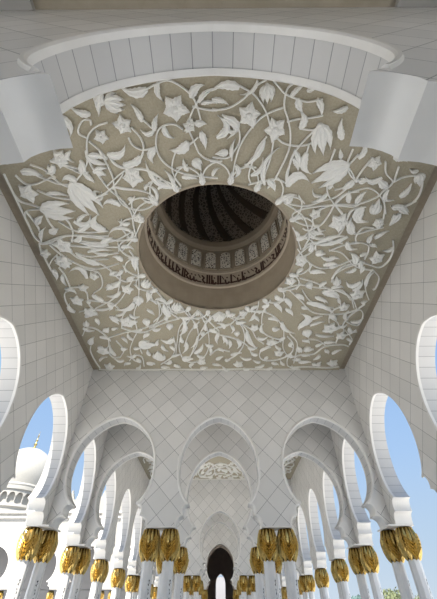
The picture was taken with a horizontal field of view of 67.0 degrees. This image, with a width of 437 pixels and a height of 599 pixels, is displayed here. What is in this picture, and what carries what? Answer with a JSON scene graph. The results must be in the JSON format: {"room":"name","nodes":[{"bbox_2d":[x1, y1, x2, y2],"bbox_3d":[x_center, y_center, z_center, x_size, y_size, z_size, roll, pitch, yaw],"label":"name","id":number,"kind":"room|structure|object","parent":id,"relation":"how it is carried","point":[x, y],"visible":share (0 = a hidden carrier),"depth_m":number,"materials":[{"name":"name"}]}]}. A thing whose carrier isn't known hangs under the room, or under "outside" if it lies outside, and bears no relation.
{"room":"mosque","nodes":[
{"label":"mosque","id":0,"kind":"room"},
{"bbox_2d":[0,189,158,586],"bbox_3d":[-4.498,8.036,14.482,0.612,5.285,37.350,0,-44,0],"label":"wall","id":1,"kind":"structure","parent":0,"point":[42,356],"depth_m":8.58,"materials":[{"name":"stone"}]},
{"bbox_2d":[152,513,248,579],"bbox_3d":[0.097,14.928,21.342,8.798,4.935,0.490,0,-44,0],"label":"wall","id":2,"kind":"structure","parent":0,"point":[218,518],"depth_m":21.23,"materials":[{"name":"stone"}]},
{"bbox_2d":[0,76,436,371],"bbox_3d":[-0.027,-0.670,8.274,8.800,0.261,9.150,0,-44,0],"label":"ceiling","id":3,"kind":"structure","parent":0,"point":[81,209],"depth_m":6.95,"materials":[{"name":"paint"}]},
{"bbox_2d":[18,185,38,202],"bbox_3d":[-3.856,-2.120,6.686,0.387,0.133,0.411,0,-44,0],"label":"flower","id":4,"kind":"object","parent":3,"relation":"on","point":[27,193],"depth_m":6.67,"materials":[{"name":"paint"}]},
{"bbox_2d":[40,249,50,258],"bbox_3d":[-4.102,-1.055,7.785,0.247,0.133,0.261,0,-44,0],"label":"flower","id":5,"kind":"object","parent":3,"relation":"on","point":[45,253],"depth_m":7.77,"materials":[{"name":"paint"}]},
{"bbox_2d":[40,200,75,220],"bbox_3d":[-3.406,-1.871,6.970,0.741,0.097,0.479,0,-44,0],"label":"flower","id":6,"kind":"object","parent":3,"relation":"on","point":[50,210],"depth_m":6.95,"materials":[{"name":"paint"}]},
{"bbox_2d":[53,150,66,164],"bbox_3d":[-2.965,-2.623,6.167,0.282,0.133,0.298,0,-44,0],"label":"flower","id":7,"kind":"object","parent":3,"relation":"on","point":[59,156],"depth_m":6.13,"materials":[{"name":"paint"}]},
{"bbox_2d":[51,150,68,167],"bbox_3d":[-2.988,-2.604,6.187,0.287,0.133,0.326,0,-44,0],"label":"flower","id":8,"kind":"object","parent":3,"relation":"on","point":[59,159],"depth_m":6.16,"materials":[{"name":"paint"}]},
{"bbox_2d":[54,255,69,267],"bbox_3d":[-3.779,-0.885,7.960,0.352,0.133,0.363,0,-44,0],"label":"flower","id":9,"kind":"object","parent":3,"relation":"on","point":[61,261],"depth_m":7.92,"materials":[{"name":"paint"}]},
{"bbox_2d":[53,239,72,252],"bbox_3d":[-3.604,-1.230,7.605,0.422,0.133,0.429,0,-44,0],"label":"flower","id":10,"kind":"object","parent":3,"relation":"on","point":[59,245],"depth_m":7.59,"materials":[{"name":"paint"}]},
{"bbox_2d":[70,295,83,305],"bbox_3d":[-3.827,0.057,8.933,0.342,0.133,0.382,0,-44,0],"label":"flower","id":11,"kind":"object","parent":3,"relation":"on","point":[76,300],"depth_m":8.90,"materials":[{"name":"paint"}]},
{"bbox_2d":[78,284,88,291],"bbox_3d":[-3.511,-0.286,8.578,0.259,0.133,0.247,0,-44,0],"label":"flower","id":12,"kind":"object","parent":3,"relation":"on","point":[81,287],"depth_m":8.56,"materials":[{"name":"paint"}]},
{"bbox_2d":[67,181,102,215],"bbox_3d":[-2.740,-2.056,6.778,0.625,0.097,0.766,0,-44,0],"label":"flower","id":13,"kind":"object","parent":3,"relation":"on","point":[85,198],"depth_m":6.73,"materials":[{"name":"paint"}]},
{"bbox_2d":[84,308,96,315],"bbox_3d":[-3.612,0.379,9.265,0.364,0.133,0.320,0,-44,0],"label":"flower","id":14,"kind":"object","parent":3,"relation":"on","point":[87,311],"depth_m":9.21,"materials":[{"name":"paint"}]},
{"bbox_2d":[84,308,97,316],"bbox_3d":[-3.611,0.396,9.282,0.377,0.133,0.348,0,-44,0],"label":"flower","id":15,"kind":"object","parent":3,"relation":"on","point":[88,312],"depth_m":9.23,"materials":[{"name":"paint"}]},
{"bbox_2d":[89,272,98,280],"bbox_3d":[-3.138,-0.579,8.277,0.246,0.133,0.243,-27,-50,25],"label":"flower","id":16,"kind":"object","parent":3,"relation":"on","point":[93,276],"depth_m":8.27,"materials":[{"name":"paint"}]},
{"bbox_2d":[93,94,103,105],"bbox_3d":[-1.976,-3.332,5.454,0.208,0.109,0.252,0,-44,0],"label":"flower","id":17,"kind":"object","parent":3,"relation":"on","point":[99,100],"depth_m":5.46,"materials":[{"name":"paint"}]},
{"bbox_2d":[94,129,108,143],"bbox_3d":[-2.109,-2.888,5.894,0.269,0.133,0.239,0,-44,0],"label":"flower","id":18,"kind":"object","parent":3,"relation":"on","point":[101,136],"depth_m":5.88,"materials":[{"name":"paint"}]},
{"bbox_2d":[97,347,110,354],"bbox_3d":[-3.713,1.682,10.610,0.428,0.133,0.403,0,-44,0],"label":"flower","id":19,"kind":"object","parent":3,"relation":"on","point":[100,350],"depth_m":10.56,"materials":[{"name":"paint"}]},
{"bbox_2d":[104,363,114,369],"bbox_3d":[-3.715,2.307,11.255,0.337,0.133,0.383,0,-44,0],"label":"flower","id":20,"kind":"object","parent":3,"relation":"on","point":[107,366],"depth_m":11.22,"materials":[{"name":"paint"}]},
{"bbox_2d":[104,92,125,113],"bbox_3d":[-1.741,-3.278,5.509,0.339,0.109,0.321,-18,-47,18],"label":"flower","id":21,"kind":"object","parent":3,"relation":"on","point":[114,102],"depth_m":5.49,"materials":[{"name":"paint"}]},
{"bbox_2d":[112,114,130,133],"bbox_3d":[-1.657,-3.030,5.748,0.311,0.133,0.315,-24,-49,22],"label":"flower","id":22,"kind":"object","parent":3,"relation":"on","point":[121,123],"depth_m":5.73,"materials":[{"name":"paint"}]},
{"bbox_2d":[121,284,133,294],"bbox_3d":[-2.398,-0.256,8.610,0.311,0.133,0.315,28,-51,-26],"label":"flower","id":23,"kind":"object","parent":3,"relation":"on","point":[126,289],"depth_m":8.60,"materials":[{"name":"paint"}]},
{"bbox_2d":[119,316,137,327],"bbox_3d":[-2.601,0.677,9.572,0.496,0.133,0.475,0,-44,0],"label":"flower","id":24,"kind":"object","parent":3,"relation":"on","point":[125,321],"depth_m":9.53,"materials":[{"name":"paint"}]},
{"bbox_2d":[122,167,142,187],"bbox_3d":[-1.682,-2.363,6.436,0.399,0.133,0.438,0,-44,0],"label":"flower","id":25,"kind":"object","parent":3,"relation":"on","point":[132,177],"depth_m":6.41,"materials":[{"name":"paint"}]},
{"bbox_2d":[133,296,143,306],"bbox_3d":[-2.171,0.070,8.964,0.290,0.109,0.389,0,-44,0],"label":"flower","id":26,"kind":"object","parent":3,"relation":"on","point":[138,301],"depth_m":8.91,"materials":[{"name":"paint"}]},
{"bbox_2d":[133,212,144,223],"bbox_3d":[-1.716,-1.726,7.093,0.239,0.133,0.269,0,-44,0],"label":"flower","id":27,"kind":"object","parent":3,"relation":"on","point":[138,217],"depth_m":7.07,"materials":[{"name":"paint"}]},
{"bbox_2d":[140,279,151,288],"bbox_3d":[-1.864,-0.400,8.479,0.287,0.109,0.302,0,-44,0],"label":"flower","id":28,"kind":"object","parent":3,"relation":"on","point":[144,283],"depth_m":8.45,"materials":[{"name":"paint"}]},
{"bbox_2d":[139,340,154,347],"bbox_3d":[-2.233,1.425,10.363,0.556,0.109,0.417,0,-44,0],"label":"flower","id":29,"kind":"object","parent":3,"relation":"on","point":[142,343],"depth_m":10.31,"materials":[{"name":"paint"}]},
{"bbox_2d":[152,351,161,359],"bbox_3d":[-2.003,1.839,10.790,0.337,0.109,0.452,0,-44,0],"label":"flower","id":30,"kind":"object","parent":3,"relation":"on","point":[157,355],"depth_m":10.76,"materials":[{"name":"paint"}]},
{"bbox_2d":[157,352,165,360],"bbox_3d":[-1.921,1.880,10.832,0.355,0.109,0.474,0,-44,0],"label":"flower","id":31,"kind":"object","parent":3,"relation":"on","point":[161,356],"depth_m":10.81,"materials":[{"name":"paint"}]},
{"bbox_2d":[171,302,181,310],"bbox_3d":[-1.157,0.214,9.112,0.309,0.109,0.336,0,-44,0],"label":"flower","id":32,"kind":"object","parent":3,"relation":"on","point":[175,306],"depth_m":9.08,"materials":[{"name":"paint"}]},
{"bbox_2d":[163,95,189,122],"bbox_3d":[-0.717,-3.202,5.570,0.459,0.133,0.408,0,-44,0],"label":"flower","id":33,"kind":"object","parent":3,"relation":"on","point":[176,108],"depth_m":5.56,"materials":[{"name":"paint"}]},
{"bbox_2d":[182,356,192,361],"bbox_3d":[-1.030,1.991,10.946,0.371,0.109,0.278,0,-44,0],"label":"flower","id":34,"kind":"object","parent":3,"relation":"on","point":[184,358],"depth_m":10.91,"materials":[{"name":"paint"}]},
{"bbox_2d":[183,118,194,132],"bbox_3d":[-0.511,-3.019,5.759,0.229,0.133,0.242,0,-44,0],"label":"flower","id":35,"kind":"object","parent":3,"relation":"on","point":[188,123],"depth_m":5.74,"materials":[{"name":"paint"}]},
{"bbox_2d":[191,158,201,170],"bbox_3d":[-0.409,-2.553,6.257,0.207,0.109,0.253,0,-44,0],"label":"flower","id":36,"kind":"object","parent":3,"relation":"on","point":[196,163],"depth_m":6.23,"materials":[{"name":"paint"}]},
{"bbox_2d":[196,358,205,364],"bbox_3d":[-0.588,2.109,11.050,0.323,0.133,0.317,0,-44,0],"label":"flower","id":37,"kind":"object","parent":3,"relation":"on","point":[199,361],"depth_m":11.03,"materials":[{"name":"paint"}]},
{"bbox_2d":[136,182,297,310],"bbox_3d":[-0.030,-3.044,9.878,3.898,5.680,3.898,6,-44,-6],"label":"dome","id":38,"kind":"object","parent":3,"relation":"on","point":[212,244],"visible":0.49,"depth_m":10.12,"materials":[{"name":"paint"}]},
{"bbox_2d":[213,313,224,321],"bbox_3d":[0.014,0.536,9.445,0.354,0.109,0.408,0,-44,0],"label":"flower","id":39,"kind":"object","parent":3,"relation":"on","point":[217,317],"depth_m":9.38,"materials":[{"name":"paint"}]},
{"bbox_2d":[239,101,260,127],"bbox_3d":[0.536,-3.134,5.639,0.376,0.133,0.419,0,-44,0],"label":"flower","id":40,"kind":"object","parent":3,"relation":"on","point":[249,111],"depth_m":5.61,"materials":[{"name":"paint"}]},
{"bbox_2d":[259,83,274,103],"bbox_3d":[0.801,-3.372,5.412,0.268,0.109,0.304,0,-44,0],"label":"flower","id":41,"kind":"object","parent":3,"relation":"on","point":[266,90],"depth_m":5.38,"materials":[{"name":"paint"}]},
{"bbox_2d":[266,338,277,345],"bbox_3d":[1.672,1.355,10.272,0.350,0.133,0.335,0,-44,0],"label":"flower","id":42,"kind":"object","parent":3,"relation":"on","point":[269,341],"depth_m":10.24,"materials":[{"name":"paint"}]},
{"bbox_2d":[264,117,284,142],"bbox_3d":[1.002,-2.994,5.784,0.385,0.133,0.380,-24,-49,22],"label":"flower","id":43,"kind":"object","parent":3,"relation":"on","point":[274,127],"depth_m":5.80,"materials":[{"name":"paint"}]},
{"bbox_2d":[274,350,283,356],"bbox_3d":[1.961,1.768,10.698,0.314,0.133,0.339,0,-44,0],"label":"flower","id":44,"kind":"object","parent":3,"relation":"on","point":[279,353],"depth_m":10.67,"materials":[{"name":"paint"}]},
{"bbox_2d":[284,196,293,203],"bbox_3d":[1.450,-2.041,6.785,0.191,0.109,0.192,0,-44,0],"label":"flower","id":45,"kind":"object","parent":3,"relation":"on","point":[287,199],"depth_m":6.75,"materials":[{"name":"paint"}]},
{"bbox_2d":[285,277,296,285],"bbox_3d":[1.846,-0.444,8.416,0.292,0.133,0.325,0,-44,0],"label":"flower","id":46,"kind":"object","parent":3,"relation":"on","point":[290,281],"depth_m":8.40,"materials":[{"name":"paint"}]},
{"bbox_2d":[295,259,306,266],"bbox_3d":[2.005,-0.886,7.960,0.287,0.133,0.326,0,-44,0],"label":"flower","id":47,"kind":"object","parent":3,"relation":"on","point":[299,262],"depth_m":7.94,"materials":[{"name":"paint"}]},
{"bbox_2d":[302,329,311,337],"bbox_3d":[2.670,1.056,9.982,0.308,0.109,0.403,0,-44,0],"label":"flower","id":48,"kind":"object","parent":3,"relation":"on","point":[306,333],"depth_m":9.91,"materials":[{"name":"paint"}]},
{"bbox_2d":[303,346,313,351],"bbox_3d":[2.886,1.613,10.556,0.330,0.109,0.247,0,-44,0],"label":"flower","id":49,"kind":"object","parent":3,"relation":"on","point":[305,348],"depth_m":10.51,"materials":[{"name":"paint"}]},
{"bbox_2d":[307,229,316,238],"bbox_3d":[2.106,-1.439,7.389,0.239,0.133,0.268,0,-44,0],"label":"flower","id":50,"kind":"object","parent":3,"relation":"on","point":[311,233],"depth_m":7.35,"materials":[{"name":"paint"}]},
{"bbox_2d":[309,209,320,219],"bbox_3d":[2.059,-1.794,7.022,0.245,0.133,0.244,0,-44,0],"label":"flower","id":51,"kind":"object","parent":3,"relation":"on","point":[314,214],"depth_m":7.01,"materials":[{"name":"paint"}]},
{"bbox_2d":[315,249,325,256],"bbox_3d":[2.412,-1.082,7.776,0.247,0.109,0.184,0,-44,0],"label":"flower","id":52,"kind":"object","parent":3,"relation":"on","point":[318,252],"depth_m":7.75,"materials":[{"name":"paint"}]},
{"bbox_2d":[311,122,332,155],"bbox_3d":[1.859,-2.871,5.937,0.408,0.097,0.565,0,-44,0],"label":"flower","id":53,"kind":"object","parent":3,"relation":"on","point":[321,132],"depth_m":5.90,"materials":[{"name":"paint"}]},
{"bbox_2d":[311,159,349,187],"bbox_3d":[2.167,-2.425,6.398,0.682,0.097,0.585,0,-44,0],"label":"flower","id":54,"kind":"object","parent":3,"relation":"on","point":[325,173],"depth_m":6.37,"materials":[{"name":"paint"}]},
{"bbox_2d":[322,323,339,332],"bbox_3d":[3.361,0.881,9.783,0.496,0.133,0.475,0,-44,0],"label":"flower","id":55,"kind":"object","parent":3,"relation":"on","point":[326,327],"depth_m":9.73,"materials":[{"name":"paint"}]},
{"bbox_2d":[327,360,337,366],"bbox_3d":[3.857,2.175,11.118,0.397,0.133,0.364,0,-44,0],"label":"flower","id":56,"kind":"object","parent":3,"relation":"on","point":[332,363],"depth_m":11.08,"materials":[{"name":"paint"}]},
{"bbox_2d":[333,276,340,285],"bbox_3d":[3.036,-0.456,8.421,0.214,0.109,0.284,0,-44,0],"label":"flower","id":57,"kind":"object","parent":3,"relation":"on","point":[336,279],"depth_m":8.40,"materials":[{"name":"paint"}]},
{"bbox_2d":[328,213,348,232],"bbox_3d":[2.637,-1.643,7.179,0.433,0.133,0.475,0,-44,0],"label":"flower","id":58,"kind":"object","parent":3,"relation":"on","point":[337,222],"depth_m":7.15,"materials":[{"name":"paint"}]},
{"bbox_2d":[336,332,346,338],"bbox_3d":[3.746,1.127,10.037,0.331,0.133,0.358,0,-44,0],"label":"flower","id":59,"kind":"object","parent":3,"relation":"on","point":[339,335],"depth_m":10.00,"materials":[{"name":"paint"}]},
{"bbox_2d":[338,302,349,310],"bbox_3d":[3.475,0.241,9.122,0.294,0.133,0.298,29,-51,-27],"label":"flower","id":60,"kind":"object","parent":3,"relation":"on","point":[342,306],"depth_m":9.08,"materials":[{"name":"paint"}]},
{"bbox_2d":[349,290,365,299],"bbox_3d":[3.680,-0.128,8.742,0.388,0.133,0.440,0,-44,0],"label":"flower","id":61,"kind":"object","parent":3,"relation":"on","point":[353,294],"depth_m":8.75,"materials":[{"name":"paint"}]},
{"bbox_2d":[367,155,381,170],"bbox_3d":[2.953,-2.574,6.218,0.260,0.133,0.263,29,-51,-27],"label":"flower","id":62,"kind":"object","parent":3,"relation":"on","point":[374,162],"depth_m":6.22,"materials":[{"name":"paint"}]},
{"bbox_2d":[369,199,381,214],"bbox_3d":[3.312,-1.927,6.903,0.262,0.109,0.350,0,-44,0],"label":"flower","id":63,"kind":"object","parent":3,"relation":"on","point":[375,205],"depth_m":6.89,"materials":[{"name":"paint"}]},
{"bbox_2d":[369,251,384,264],"bbox_3d":[3.775,-0.974,7.869,0.338,0.133,0.383,0,-44,0],"label":"flower","id":64,"kind":"object","parent":3,"relation":"on","point":[375,257],"depth_m":7.85,"materials":[{"name":"paint"}]},
{"bbox_2d":[372,218,383,228],"bbox_3d":[3.498,-1.632,7.190,0.246,0.133,0.264,0,-44,0],"label":"flower","id":65,"kind":"object","parent":3,"relation":"on","point":[377,223],"depth_m":7.16,"materials":[{"name":"paint"}]},
{"bbox_2d":[413,173,425,185],"bbox_3d":[3.943,-2.340,6.477,0.218,0.109,0.278,0,-44,0],"label":"flower","id":66,"kind":"object","parent":3,"relation":"on","point":[419,179],"depth_m":6.44,"materials":[{"name":"paint"}]},
{"bbox_2d":[0,7,436,165],"bbox_3d":[-0.056,-2.470,3.390,8.798,4.935,0.501,0,-44,0],"label":"arch","id":67,"kind":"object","parent":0,"point":[381,62],"depth_m":3.17,"materials":[{"name":"stone"}]},
{"bbox_2d":[0,0,436,10],"bbox_3d":[-0.067,-5.261,3.553,8.796,0.220,3.198,0,-44,0],"label":"ceiling","id":68,"kind":"structure","parent":0,"point":[5,5],"depth_m":4.66,"materials":[{"name":"grey paint"}]},
{"bbox_2d":[171,544,265,598],"bbox_3d":[0.154,22.743,26.802,8.800,7.840,0.250,0,-44,0],"label":"wall","id":69,"kind":"structure","parent":0,"point":[220,545],"depth_m":26.86,"materials":[{"name":"stone"}]},
{"bbox_2d":[46,369,391,530],"bbox_3d":[0.002,4.141,10.212,8.798,4.935,0.490,0,-44,0],"label":"wall","id":70,"kind":"structure","parent":0,"point":[265,407],"depth_m":10.33,"materials":[{"name":"stone"}]},
{"bbox_2d":[82,423,356,547],"bbox_3d":[0.021,6.229,12.366,8.798,4.935,0.490,0,-44,0],"label":"wall","id":71,"kind":"structure","parent":0,"point":[313,442],"depth_m":12.43,"materials":[{"name":"stone"}]},
{"bbox_2d":[138,456,300,479],"bbox_3d":[0.050,8.025,17.240,8.796,0.251,9.068,0,-44,0],"label":"ceiling","id":72,"kind":"structure","parent":0,"point":[216,468],"depth_m":19.02,"materials":[{"name":"paint"}]},
{"bbox_2d":[136,479,303,575],"bbox_3d":[0.079,12.840,19.188,8.798,4.935,0.490,0,-44,0],"label":"wall","id":73,"kind":"structure","parent":0,"point":[207,498],"depth_m":19.27,"materials":[{"name":"stone"}]},
{"bbox_2d":[202,523,237,589],"bbox_3d":[0.149,20.843,27.446,8.798,4.935,0.490,0,-44,0],"label":"wall","id":74,"kind":"structure","parent":0,"point":[218,534],"depth_m":27.59,"materials":[{"name":"stone"}]},
{"bbox_2d":[207,548,233,598],"bbox_3d":[0.222,30.661,34.621,6.040,7.350,0.400,0,-44,0],"label":"wall","id":75,"kind":"structure","parent":0,"point":[220,561],"depth_m":35.66,"materials":[{"name":"stone"}]},
{"bbox_2d":[216,577,224,598],"bbox_3d":[0.368,47.633,51.524,12.000,6.500,0.300,0,-44,0],"label":"wall","id":76,"kind":"structure","parent":0,"point":[220,582],"depth_m":52.72,"materials":[{"name":"stone"}]},
{"bbox_2d":[279,181,436,587],"bbox_3d":[4.573,7.998,14.443,0.612,5.285,37.350,0,-44,0],"label":"wall","id":77,"kind":"structure","parent":0,"point":[393,356],"depth_m":8.55,"materials":[{"name":"stone"}]},
{"bbox_3d":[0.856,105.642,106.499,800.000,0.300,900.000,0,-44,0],"label":"floor","id":78,"kind":"structure","parent":0,"visible":0},
{"bbox_2d":[5,527,42,598],"bbox_3d":[-4.654,6.956,7.217,0.543,3.255,0.543,-15,-46,15],"label":"column","id":79,"kind":"structure","parent":78,"relation":"on","point":[29,543],"depth_m":7.86,"materials":[{"name":"marble"},{"name":"gold"}]},
{"bbox_2d":[24,530,57,598],"bbox_3d":[-4.411,7.247,7.518,0.543,3.255,0.543,-15,-46,15],"label":"column","id":80,"kind":"structure","parent":78,"relation":"on","point":[49,544],"depth_m":8.13,"materials":[{"name":"marble"},{"name":"gold"}]},
{"bbox_2d":[55,546,79,598],"bbox_3d":[-4.636,9.043,9.372,0.543,3.255,0.543,-15,-46,15],"label":"column","id":81,"kind":"structure","parent":78,"relation":"on","point":[69,560],"depth_m":10.04,"materials":[{"name":"marble"},{"name":"gold"}]},
{"bbox_2d":[0,511,151,598],"bbox_3d":[-19.251,24.121,28.814,29.160,8.660,5.280,0,-44,0],"label":"building","id":82,"kind":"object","parent":78,"relation":"on","point":[12,523],"visible":0.31,"depth_m":29.40,"materials":[{"name":"stone"}]},
{"bbox_2d":[0,434,47,510],"bbox_3d":[-23.891,24.798,37.444,7.791,19.700,7.791,-33,-53,29],"label":"dome","id":83,"kind":"object","parent":82,"relation":"on","point":[30,464],"visible":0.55,"depth_m":37.89,"materials":[{"name":"white stone"}]},
{"bbox_2d":[68,548,90,598],"bbox_3d":[-4.393,9.335,9.672,0.543,3.255,0.543,-15,-46,15],"label":"column","id":84,"kind":"structure","parent":78,"relation":"on","point":[82,566],"depth_m":10.30,"materials":[{"name":"stone"}]},
{"bbox_2d":[71,490,121,510],"bbox_3d":[-12.125,27.975,35.658,15.120,12.650,2.000,0,-44,0],"label":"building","id":85,"kind":"structure","parent":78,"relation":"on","point":[102,501],"depth_m":38.55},
{"bbox_2d":[88,559,105,598],"bbox_3d":[-4.576,11.229,11.626,0.543,3.255,0.543,-15,-46,15],"label":"column","id":86,"kind":"structure","parent":78,"relation":"on","point":[98,568],"depth_m":12.31,"materials":[{"name":"metal"}]},
{"bbox_2d":[97,561,108,598],"bbox_3d":[-4.573,11.569,11.978,0.543,3.255,0.543,-15,-46,15],"label":"column","id":87,"kind":"structure","parent":78,"relation":"on","point":[106,562],"depth_m":12.65,"materials":[{"name":"stone"}]},
{"bbox_2d":[110,568,122,598],"bbox_3d":[-4.557,13.428,13.896,0.543,3.255,0.543,-15,-46,15],"label":"column","id":88,"kind":"structure","parent":78,"relation":"on","point":[117,574],"depth_m":14.59,"materials":[{"name":"metal"}]},
{"bbox_2d":[117,570,125,598],"bbox_3d":[-4.554,13.768,14.248,0.543,3.255,0.543,-15,-46,15],"label":"column","id":89,"kind":"structure","parent":78,"relation":"on","point":[124,576],"depth_m":14.93,"materials":[{"name":"metal"}]},
{"bbox_2d":[125,575,135,598],"bbox_3d":[-4.577,15.655,16.194,0.543,3.255,0.543,-15,-46,15],"label":"column","id":90,"kind":"structure","parent":78,"relation":"on","point":[130,581],"depth_m":16.91,"materials":[{"name":"metal"}]},
{"bbox_2d":[132,576,139,598],"bbox_3d":[-4.335,15.946,16.494,0.543,3.255,0.543,-15,-46,15],"label":"column","id":91,"kind":"structure","parent":78,"relation":"on","point":[137,578],"depth_m":17.15,"materials":[{"name":"stone"}]},
{"bbox_2d":[138,529,159,598],"bbox_3d":[-1.718,7.096,7.362,0.543,3.255,0.543,-15,-46,15],"label":"column","id":92,"kind":"structure","parent":78,"relation":"on","point":[149,541],"depth_m":7.99,"materials":[{"name":"marble"},{"name":"gold"}]},
{"bbox_2d":[156,554,161,598],"bbox_3d":[-1.699,9.184,9.517,0.543,3.255,0.543,-15,-46,15],"label":"column","id":93,"kind":"structure","parent":78,"relation":"on","point":[158,561],"depth_m":10.15,"materials":[{"name":"stone"}]},
{"bbox_2d":[159,528,180,598],"bbox_3d":[-1.228,7.094,7.360,0.543,3.255,0.543,-15,-46,15],"label":"column","id":94,"kind":"structure","parent":78,"relation":"on","point":[169,543],"depth_m":8.00,"materials":[{"name":"marble"},{"name":"gold"}]},
{"bbox_2d":[173,547,188,598],"bbox_3d":[-1.209,9.182,9.515,0.543,3.255,0.543,-15,-46,15],"label":"column","id":95,"kind":"structure","parent":78,"relation":"on","point":[180,565],"depth_m":10.14,"materials":[{"name":"metal"}]},
{"bbox_2d":[183,575,191,598],"bbox_3d":[-1.641,15.795,16.339,0.543,3.255,0.543,-15,-46,15],"label":"column","id":96,"kind":"structure","parent":78,"relation":"on","point":[187,580],"depth_m":17.05,"materials":[{"name":"metal"}]},
{"bbox_2d":[192,575,201,598],"bbox_3d":[-1.151,15.793,16.337,0.543,3.255,0.543,-15,-46,15],"label":"column","id":97,"kind":"structure","parent":78,"relation":"on","point":[196,580],"depth_m":17.04,"materials":[{"name":"metal"}]},
{"bbox_2d":[238,575,247,598],"bbox_3d":[1.309,15.783,16.326,0.543,3.255,0.543,-15,-46,15],"label":"column","id":98,"kind":"structure","parent":78,"relation":"on","point":[243,580],"depth_m":17.04,"materials":[{"name":"metal"}]},
{"bbox_2d":[248,575,255,598],"bbox_3d":[1.799,15.781,16.324,0.543,3.255,0.543,-15,-46,15],"label":"column","id":99,"kind":"structure","parent":78,"relation":"on","point":[251,579],"depth_m":17.02,"materials":[{"name":"metal"}]},
{"bbox_2d":[249,547,264,598],"bbox_3d":[1.251,9.172,9.504,0.543,3.255,0.543,-15,-46,15],"label":"column","id":100,"kind":"structure","parent":78,"relation":"on","point":[257,566],"depth_m":10.12,"materials":[{"name":"stone"}]},
{"bbox_2d":[257,528,277,598],"bbox_3d":[1.232,7.084,7.349,0.543,3.255,0.543,-15,-46,15],"label":"column","id":101,"kind":"structure","parent":78,"relation":"on","point":[267,542],"depth_m":7.99,"materials":[{"name":"marble"},{"name":"gold metal"}]},
{"bbox_2d":[275,553,281,598],"bbox_3d":[1.741,9.169,9.502,0.543,3.255,0.543,-15,-46,15],"label":"column","id":102,"kind":"structure","parent":78,"relation":"on","point":[278,564],"depth_m":10.10,"materials":[{"name":"stone"}]},
{"bbox_2d":[277,528,299,598],"bbox_3d":[1.722,7.082,7.347,0.543,3.255,0.543,-15,-46,15],"label":"column","id":103,"kind":"structure","parent":78,"relation":"on","point":[286,537],"depth_m":7.98,"materials":[{"name":"marble"},{"name":"gold metal"}]},
{"bbox_2d":[299,576,308,598],"bbox_3d":[4.495,15.908,16.456,0.543,3.255,0.543,-15,-46,15],"label":"column","id":104,"kind":"structure","parent":78,"relation":"on","point":[302,586],"depth_m":17.15,"materials":[{"name":"metal"}]},
{"bbox_2d":[305,575,314,598],"bbox_3d":[4.732,15.615,16.153,0.543,3.255,0.543,-15,-46,15],"label":"column","id":105,"kind":"structure","parent":78,"relation":"on","point":[309,579],"depth_m":16.87,"materials":[{"name":"metal"}]},
{"bbox_2d":[314,570,322,598],"bbox_3d":[4.676,13.729,14.207,0.543,3.255,0.543,-15,-46,15],"label":"column","id":106,"kind":"structure","parent":78,"relation":"on","point":[315,575],"depth_m":14.90,"materials":[{"name":"stone"}]},
{"bbox_2d":[317,568,329,598],"bbox_3d":[4.673,13.388,13.855,0.543,3.255,0.543,-15,-46,15],"label":"column","id":107,"kind":"structure","parent":78,"relation":"on","point":[322,574],"depth_m":14.54,"materials":[{"name":"metal"}]},
{"bbox_2d":[331,561,342,598],"bbox_3d":[4.657,11.530,11.938,0.543,3.255,0.543,-15,-46,15],"label":"column","id":108,"kind":"structure","parent":78,"relation":"on","point":[332,562],"depth_m":12.60,"materials":[{"name":"stone"}]},
{"bbox_2d":[334,559,350,598],"bbox_3d":[4.654,11.189,11.586,0.543,3.255,0.543,-15,-46,15],"label":"column","id":109,"kind":"structure","parent":78,"relation":"on","point":[341,570],"depth_m":12.27,"materials":[{"name":"stone"}]},
{"bbox_2d":[348,548,370,598],"bbox_3d":[4.437,9.297,9.633,0.543,3.255,0.543,-15,-46,15],"label":"column","id":110,"kind":"structure","parent":78,"relation":"on","point":[356,566],"depth_m":10.26,"materials":[{"name":"stone"}]},
{"bbox_2d":[359,546,383,598],"bbox_3d":[4.674,9.004,9.331,0.543,3.255,0.543,-15,-46,15],"label":"column","id":111,"kind":"structure","parent":78,"relation":"on","point":[369,560],"depth_m":10.00,"materials":[{"name":"marble"},{"name":"gold metal"}]},
{"bbox_2d":[383,587,400,598],"bbox_3d":[23.479,41.091,43.566,3.984,4.820,3.877,0,-44,0],"label":"tree","id":112,"kind":"object","parent":78,"relation":"on","point":[391,594],"visible":0.8,"depth_m":44.16,"materials":[{"name":"green plant"}]},
{"bbox_2d":[380,530,413,598],"bbox_3d":[4.418,7.210,7.479,0.543,3.255,0.543,-15,-46,15],"label":"column","id":113,"kind":"structure","parent":78,"relation":"on","point":[388,544],"depth_m":8.09,"materials":[{"name":"stone"}]},
{"bbox_2d":[395,526,432,598],"bbox_3d":[4.656,6.916,7.176,0.543,3.255,0.543,-15,-46,15],"label":"column","id":114,"kind":"structure","parent":78,"relation":"on","point":[408,542],"depth_m":7.82,"materials":[{"name":"stone"}]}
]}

